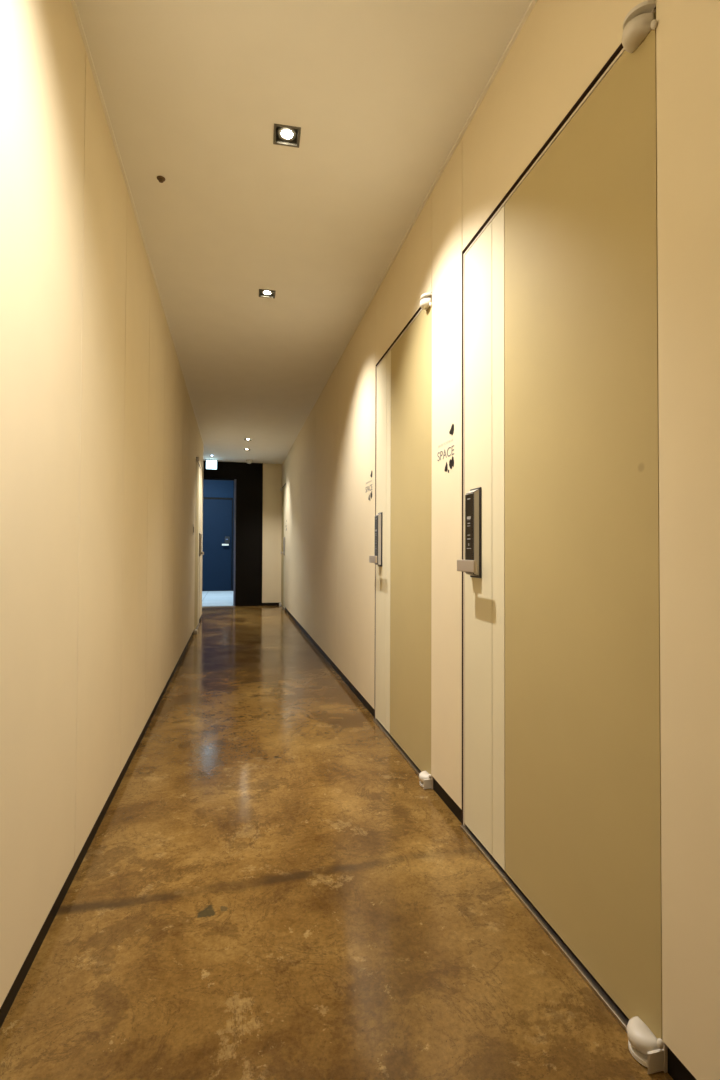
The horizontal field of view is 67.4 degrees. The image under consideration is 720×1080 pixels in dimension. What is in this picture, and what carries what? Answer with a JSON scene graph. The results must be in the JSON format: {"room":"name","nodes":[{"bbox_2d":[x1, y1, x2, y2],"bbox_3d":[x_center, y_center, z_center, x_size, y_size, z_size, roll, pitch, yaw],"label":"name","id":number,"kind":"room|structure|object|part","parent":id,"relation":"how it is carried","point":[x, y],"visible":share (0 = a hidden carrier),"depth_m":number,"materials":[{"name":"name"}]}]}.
{"room":"office corridor","nodes":[
{"label":"office corridor","id":0,"kind":"room"},
{"bbox_2d":[0,0,203,1007],"bbox_3d":[-1.061,-0.229,2.274,0.140,2.500,11.200,0,-1,-13],"label":"wall","id":1,"kind":"structure","parent":0,"point":[101,442],"depth_m":1.51,"materials":[{"name":"beige paint"}]},
{"bbox_2d":[0,633,192,1027],"bbox_3d":[-0.837,0.980,1.531,0.005,0.057,9.693,0,-1,-13],"label":"baseboard","id":2,"kind":"structure","parent":1,"relation":"attached to","point":[15,987],"depth_m":1.54,"materials":[{"name":"black"}]},
{"bbox_2d":[71,0,203,443],"bbox_3d":[-1.000,-1.474,2.387,0.010,0.007,11.050,0,-1,-13],"label":"trim","id":3,"kind":"structure","parent":1,"relation":"attached to","point":[73,2],"depth_m":2.07,"materials":[{"name":"beige paint"}]},
{"bbox_2d":[193,457,203,633],"bbox_3d":[-2.056,0.065,6.710,0.187,2.070,0.919,0,-1,-13],"label":"door","id":4,"kind":"structure","parent":1,"relation":"in","point":[198,537],"depth_m":6.71,"materials":[{"name":"brown wood"}]},
{"bbox_2d":[203,480,233,590],"bbox_3d":[-4.014,-0.273,12.698,2.200,2.950,0.140,0,-1,-13],"label":"wall","id":5,"kind":"structure","parent":0,"point":[211,488],"depth_m":12.81,"materials":[{"name":"blue paint"}]},
{"bbox_2d":[202,497,232,590],"bbox_3d":[-3.509,0.098,12.760,0.978,2.215,0.155,0,-1,-13],"label":"door","id":6,"kind":"structure","parent":5,"relation":"in","point":[217,559],"depth_m":12.79,"materials":[{"name":"blue metal"}]},
{"bbox_2d":[203,461,281,605],"bbox_3d":[-2.745,-0.105,9.304,2.745,2.500,0.160,0,-1,-13],"label":"wall","id":7,"kind":"structure","parent":0,"point":[249,477],"depth_m":9.44,"materials":[{"name":"paint"}]},
{"bbox_2d":[202,606,234,606],"bbox_3d":[-2.675,1.139,9.216,1.062,0.008,0.120,0,-1,-13],"label":"trim","id":8,"kind":"structure","parent":7,"relation":"attached to","point":[202,606],"depth_m":9.23,"materials":[{"name":"silver metal"}]},
{"bbox_2d":[203,478,235,605],"bbox_3d":[-2.681,0.042,9.283,1.062,2.206,0.055,0,-1,-13],"label":"trim","id":9,"kind":"structure","parent":7,"relation":"attached to","point":[234,480],"depth_m":9.37,"materials":[{"name":"blue metal"}]},
{"bbox_2d":[262,603,278,605],"bbox_3d":[-1.572,1.128,9.509,0.309,0.050,0.028,0,-1,-13],"label":"baseboard","id":10,"kind":"structure","parent":7,"relation":"attached to","point":[263,604],"depth_m":9.49,"materials":[{"name":"black"}]},
{"bbox_2d":[75,0,531,463],"bbox_3d":[-1.216,-1.565,3.108,2.906,0.200,12.850,0,-1,-13],"label":"ceiling","id":11,"kind":"structure","parent":0,"point":[380,94],"depth_m":2.08,"materials":[{"name":"paint"}]},
{"bbox_2d":[157,176,164,182],"bbox_3d":[-0.814,-1.473,2.210,0.034,0.012,0.034,0,-1,-13],"label":"sprinkler head","id":12,"kind":"object","parent":11,"relation":"attached to","point":[161,179],"visible":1,"depth_m":2.21},
{"bbox_2d":[206,459,216,469],"bbox_3d":[-2.506,-1.274,9.116,0.184,0.168,0.038,0,-1,-13],"label":"exit sign","id":13,"kind":"object","parent":11,"relation":"hanging from","point":[211,464],"visible":1,"depth_m":9.10,"materials":[{"name":"white plastic"}]},
{"bbox_2d":[259,289,275,297],"bbox_3d":[-0.550,-1.484,3.199,0.096,0.053,0.096,0,-1,-12],"label":"recessed light","id":14,"kind":"object","parent":11,"relation":"in","point":[264,293],"visible":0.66,"depth_m":3.21,"materials":[{"name":"grey metal"}]},
{"bbox_2d":[273,124,300,147],"bbox_3d":[-0.268,-1.505,1.979,0.096,0.053,0.096,0,-1,-11],"label":"recessed light","id":15,"kind":"object","parent":11,"relation":"in","point":[283,134],"visible":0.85,"depth_m":1.99,"materials":[{"name":"grey metal"}]},
{"bbox_2d":[0,591,672,1079],"bbox_3d":[-1.815,1.115,4.822,3.256,0.100,16.550,0,-1,-13],"label":"floor","id":16,"kind":"structure","parent":0,"point":[268,888],"depth_m":1.41,"materials":[{"name":"concrete"}]},
{"bbox_2d":[281,0,719,1079],"bbox_3d":[0.099,-0.203,3.420,0.140,2.500,12.910,0,-1,-13],"label":"wall","id":17,"kind":"structure","parent":0,"point":[561,46],"depth_m":1.19,"materials":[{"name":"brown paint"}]},
{"bbox_2d":[279,483,285,609],"bbox_3d":[-1.263,0.113,9.145,0.187,2.070,0.759,0,-1,-13],"label":"door","id":18,"kind":"structure","parent":17,"relation":"in","point":[283,489],"depth_m":9.10,"materials":[{"name":"brown wood"}]},
{"bbox_2d":[285,608,374,717],"bbox_3d":[-0.557,1.063,5.940,0.005,0.057,5.756,0,-1,-13],"label":"baseboard","id":19,"kind":"structure","parent":17,"relation":"attached to","point":[355,691],"depth_m":4.18,"materials":[{"name":"black"}]},
{"bbox_2d":[366,471,371,499],"bbox_3d":[0.054,-0.326,3.305,0.001,0.182,0.170,0,-1,-13],"label":"sign","id":20,"kind":"object","parent":17,"relation":"attached to","point":[370,495],"depth_m":3.26,"materials":[{"name":"grey plastic"}]},
{"bbox_2d":[369,292,432,788],"bbox_3d":[0.229,-0.001,2.703,0.187,2.070,0.937,0,-1,-13],"label":"door","id":21,"kind":"structure","parent":17,"relation":"in","point":[402,559],"depth_m":2.60,"materials":[{"name":"brown wood"}]},
{"bbox_3d":[0.084,0.107,2.992,0.037,0.040,0.136,0,-1,-13],"label":"lever","id":22,"kind":"part","parent":21,"relation":"part of","materials":[{"name":"beige"}]},
{"bbox_2d":[282,0,536,462],"bbox_3d":[0.033,-1.450,3.421,0.010,0.007,12.600,0,-1,-13],"label":"trim","id":23,"kind":"structure","parent":17,"relation":"attached to","point":[533,2],"depth_m":2.07,"materials":[{"name":"beige paint"}]},
{"bbox_2d":[437,424,453,472],"bbox_3d":[0.333,-0.347,2.103,0.001,0.182,0.170,0,-1,-13],"label":"sign","id":24,"kind":"object","parent":17,"relation":"attached to","point":[451,462],"depth_m":2.06,"materials":[{"name":"grey plastic"}]},
{"bbox_2d":[433,778,461,822],"bbox_3d":[0.338,0.995,2.077,0.005,0.057,0.303,0,-1,-13],"label":"baseboard","id":25,"kind":"structure","parent":17,"relation":"attached to","point":[455,809],"depth_m":2.07,"materials":[{"name":"black"}]},
{"bbox_2d":[457,0,667,1073],"bbox_3d":[0.508,-0.022,1.498,0.187,2.070,0.936,0,-1,-13],"label":"door","id":26,"kind":"structure","parent":17,"relation":"in","point":[559,566],"depth_m":1.30,"materials":[{"name":"brown wood"}]},
{"bbox_3d":[0.364,0.086,1.786,0.037,0.040,0.136,0,-1,-13],"label":"lever","id":27,"kind":"part","parent":26,"relation":"part of","materials":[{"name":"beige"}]},
{"bbox_2d":[667,1046,695,1079],"bbox_3d":[1.037,0.941,-0.943,0.005,0.057,4.028,0,-1,-13],"label":"baseboard","id":28,"kind":"structure","parent":17,"relation":"attached to","point":[677,1070],"depth_m":1.00,"materials":[{"name":"black"}]}
]}

